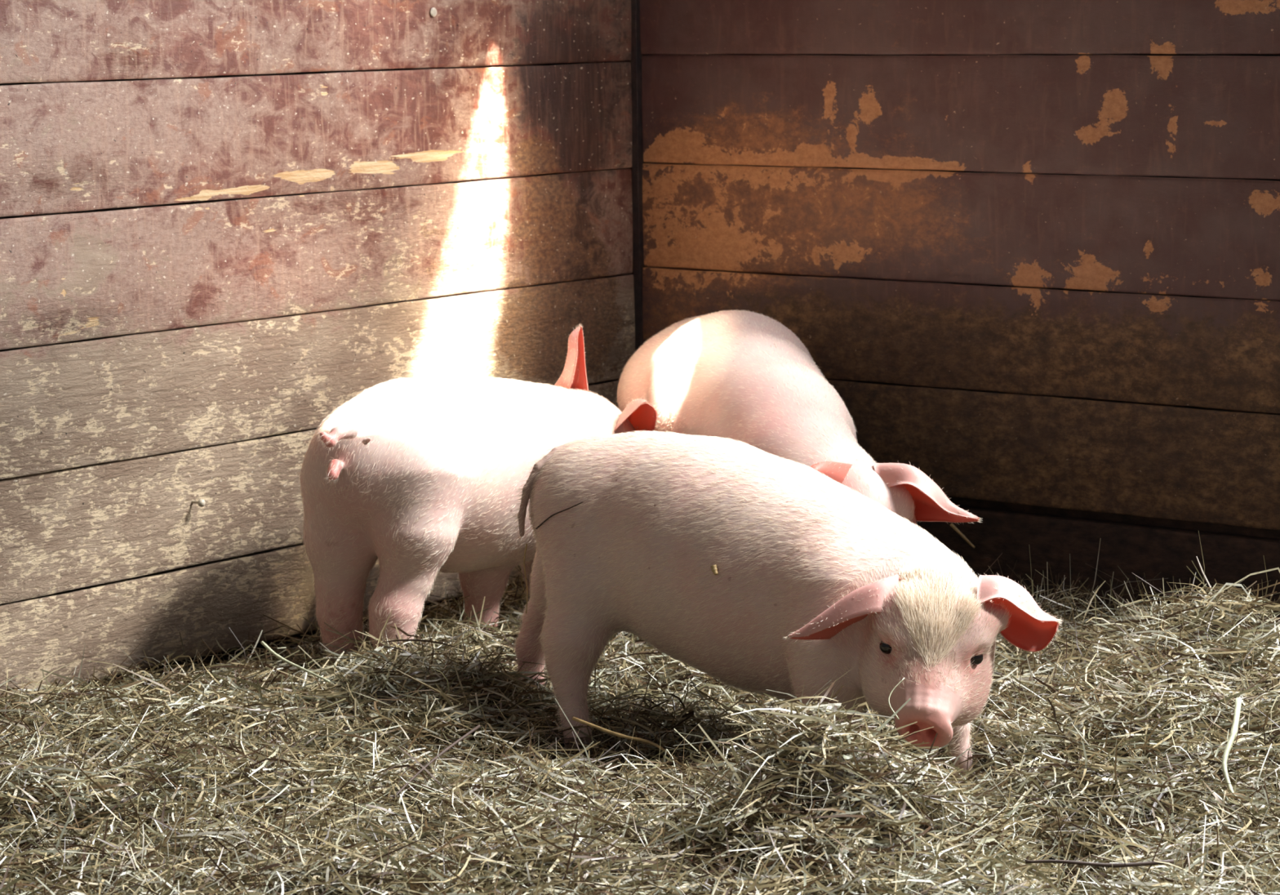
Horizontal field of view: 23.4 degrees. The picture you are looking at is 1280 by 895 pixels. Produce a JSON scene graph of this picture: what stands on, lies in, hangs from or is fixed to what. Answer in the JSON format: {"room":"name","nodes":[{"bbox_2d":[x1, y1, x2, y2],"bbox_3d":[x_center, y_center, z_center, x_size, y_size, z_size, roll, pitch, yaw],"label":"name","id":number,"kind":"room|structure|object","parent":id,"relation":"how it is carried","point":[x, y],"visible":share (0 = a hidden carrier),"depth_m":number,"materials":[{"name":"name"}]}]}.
{"room":"pig pen","nodes":[
{"label":"pig pen","id":0,"kind":"room"},
{"bbox_2d":[0,0,635,700],"bbox_3d":[-0.851,-0.848,4.523,0.058,2.429,2.587,6,11,39],"label":"wall","id":1,"kind":"structure","parent":0,"point":[196,273],"depth_m":4.85,"materials":[{"name":"brown wood"}]},
{"bbox_2d":[191,498,205,506],"bbox_3d":[-0.686,0.085,4.795,0.029,0.012,0.012,6,11,39],"label":"nail","id":2,"kind":"object","parent":1,"relation":"attached to","point":[201,502],"visible":1,"depth_m":4.79,"materials":[{"name":"silver metal"}]},
{"bbox_2d":[0,60,633,690],"bbox_3d":[-0.862,-0.801,4.580,0.054,2.540,2.649,6,11,39],"label":"trim","id":3,"kind":"structure","parent":1,"relation":"attached to","point":[259,645],"depth_m":4.96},
{"bbox_2d":[430,7,436,17],"bbox_3d":[-0.345,-0.722,5.135,0.008,0.016,0.016,6,11,39],"label":"nail","id":4,"kind":"object","parent":1,"relation":"attached to","point":[433,11],"visible":1,"depth_m":5.13,"materials":[{"name":"silver metal"}]},
{"bbox_2d":[630,0,653,351],"bbox_3d":[-0.001,-0.964,5.523,0.014,2.530,0.048,6,10,38],"label":"wooden post","id":5,"kind":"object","parent":1,"relation":"attached to","point":[637,162],"depth_m":5.57,"materials":[{"name":"wood"}]},
{"bbox_2d":[0,608,1279,894],"bbox_3d":[0.106,0.432,4.129,4.600,0.342,3.450,-1,8,0],"label":"floor","id":6,"kind":"structure","parent":0,"point":[873,815],"depth_m":3.74,"materials":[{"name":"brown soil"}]},
{"bbox_2d":[0,532,1279,894],"bbox_3d":[0.069,0.358,4.218,2.715,0.417,2.915,-1,8,0],"label":"bedding","id":7,"kind":"object","parent":6,"relation":"on","point":[604,831],"visible":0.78,"depth_m":3.79,"materials":[{"name":"beige plant"}]},
{"bbox_2d":[260,640,329,682],"bbox_3d":[-0.483,0.300,4.337,0.145,0.040,0.009,7,11,42],"label":"grass stem","id":8,"kind":"object","parent":7,"relation":"on","point":[262,642],"visible":1,"depth_m":4.34,"materials":[{"name":"beige plant"}]},
{"bbox_2d":[392,724,480,798],"bbox_3d":[-0.253,0.391,3.870,0.005,0.031,0.267,2,9,20],"label":"stalk","id":9,"kind":"object","parent":7,"relation":"on","point":[477,726],"visible":1,"depth_m":3.88,"materials":[{"name":"beige plant"}]},
{"bbox_2d":[298,324,657,670],"bbox_3d":[-0.249,0.090,4.879,0.322,0.538,0.826,6,11,40],"label":"piglet","id":10,"kind":"object","parent":7,"relation":"on","point":[420,477],"visible":0.74,"depth_m":4.65,"materials":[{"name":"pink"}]},
{"bbox_2d":[572,716,678,760],"bbox_3d":[-0.018,0.379,4.033,0.164,0.039,0.010,5,10,33],"label":"stalk","id":11,"kind":"object","parent":7,"relation":"on","point":[617,734],"visible":0.92,"depth_m":4.03,"materials":[{"name":"beige plant"}]},
{"bbox_2d":[511,430,1062,785],"bbox_3d":[0.151,0.227,4.133,0.332,0.470,0.923,-8,11,-43],"label":"piglet","id":12,"kind":"object","parent":7,"relation":"on","point":[815,575],"visible":0.93,"depth_m":4.02,"materials":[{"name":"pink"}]},
{"bbox_2d":[523,543,528,613],"bbox_3d":[-0.160,0.184,4.340,0.007,0.100,0.002,-1,8,0],"label":"stalk","id":13,"kind":"object","parent":12,"relation":"hanging from","point":[526,544],"visible":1,"depth_m":4.34,"materials":[{"name":"brown plant"}]},
{"bbox_2d":[535,501,583,528],"bbox_3d":[-0.112,0.093,4.203,0.088,0.047,0.009,6,11,40],"label":"twig","id":14,"kind":"object","parent":12,"relation":"on","point":[552,515],"visible":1,"depth_m":4.20,"materials":[{"name":"brown plant"}]},
{"bbox_2d":[710,564,718,574],"bbox_3d":[0.097,0.158,4.010,0.008,0.014,0.012,-5,9,-25],"label":"stalk","id":15,"kind":"object","parent":12,"relation":"attached to","point":[713,567],"visible":1,"depth_m":4.01,"materials":[{"name":"yellow plant"}]},
{"bbox_2d":[616,309,982,525],"bbox_3d":[0.217,0.075,4.977,0.326,0.551,1.020,-3,8,-15],"label":"piglet","id":16,"kind":"object","parent":7,"relation":"on","point":[741,375],"visible":0.46,"depth_m":4.86,"materials":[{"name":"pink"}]},
{"bbox_2d":[888,677,904,719],"bbox_3d":[0.306,0.300,3.698,0.015,0.045,0.033,2,9,17],"label":"stalk","id":17,"kind":"object","parent":7,"relation":"on","point":[889,704],"visible":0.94,"depth_m":3.69,"materials":[{"name":"beige plant"}]},
{"bbox_2d":[950,523,975,547],"bbox_3d":[0.546,0.149,5.237,0.050,0.040,0.006,6,10,38],"label":"stalk","id":18,"kind":"object","parent":7,"relation":"on","point":[952,525],"visible":1,"depth_m":5.24,"materials":[{"name":"brown plant"}]},
{"bbox_2d":[1025,858,1173,867],"bbox_3d":[0.494,0.446,3.325,0.158,0.008,0.013,0,8,7],"label":"twig","id":19,"kind":"object","parent":7,"relation":"on","point":[1065,861],"visible":0.99,"depth_m":3.32,"materials":[{"name":"beige plant"}]},
{"bbox_2d":[1221,697,1241,799],"bbox_3d":[0.722,0.366,3.779,0.019,0.096,0.138,1,8,13],"label":"grass stem","id":20,"kind":"object","parent":7,"relation":"on","point":[1234,729],"visible":1,"depth_m":3.77,"materials":[{"name":"beige plant"}]},
{"bbox_2d":[639,0,1279,530],"bbox_3d":[0.773,-0.453,4.992,1.938,1.129,0.045,6,10,38],"label":"wall","id":21,"kind":"structure","parent":0,"point":[1084,315],"depth_m":5.12,"materials":[{"name":"brown wood"}]},
{"bbox_2d":[653,53,1279,538],"bbox_3d":[0.779,-0.323,5.066,2.000,1.410,0.054,6,10,38],"label":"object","id":22,"kind":"structure","parent":21,"relation":"attached to","point":[1191,525],"depth_m":5.09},
{"bbox_2d":[915,504,1279,622],"bbox_3d":[0.783,0.253,5.095,1.940,0.262,0.030,6,10,38],"label":"wooden plank","id":23,"kind":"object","parent":21,"relation":"attached to","point":[1067,544],"depth_m":5.08,"materials":[{"name":"brown wood"}]}
]}

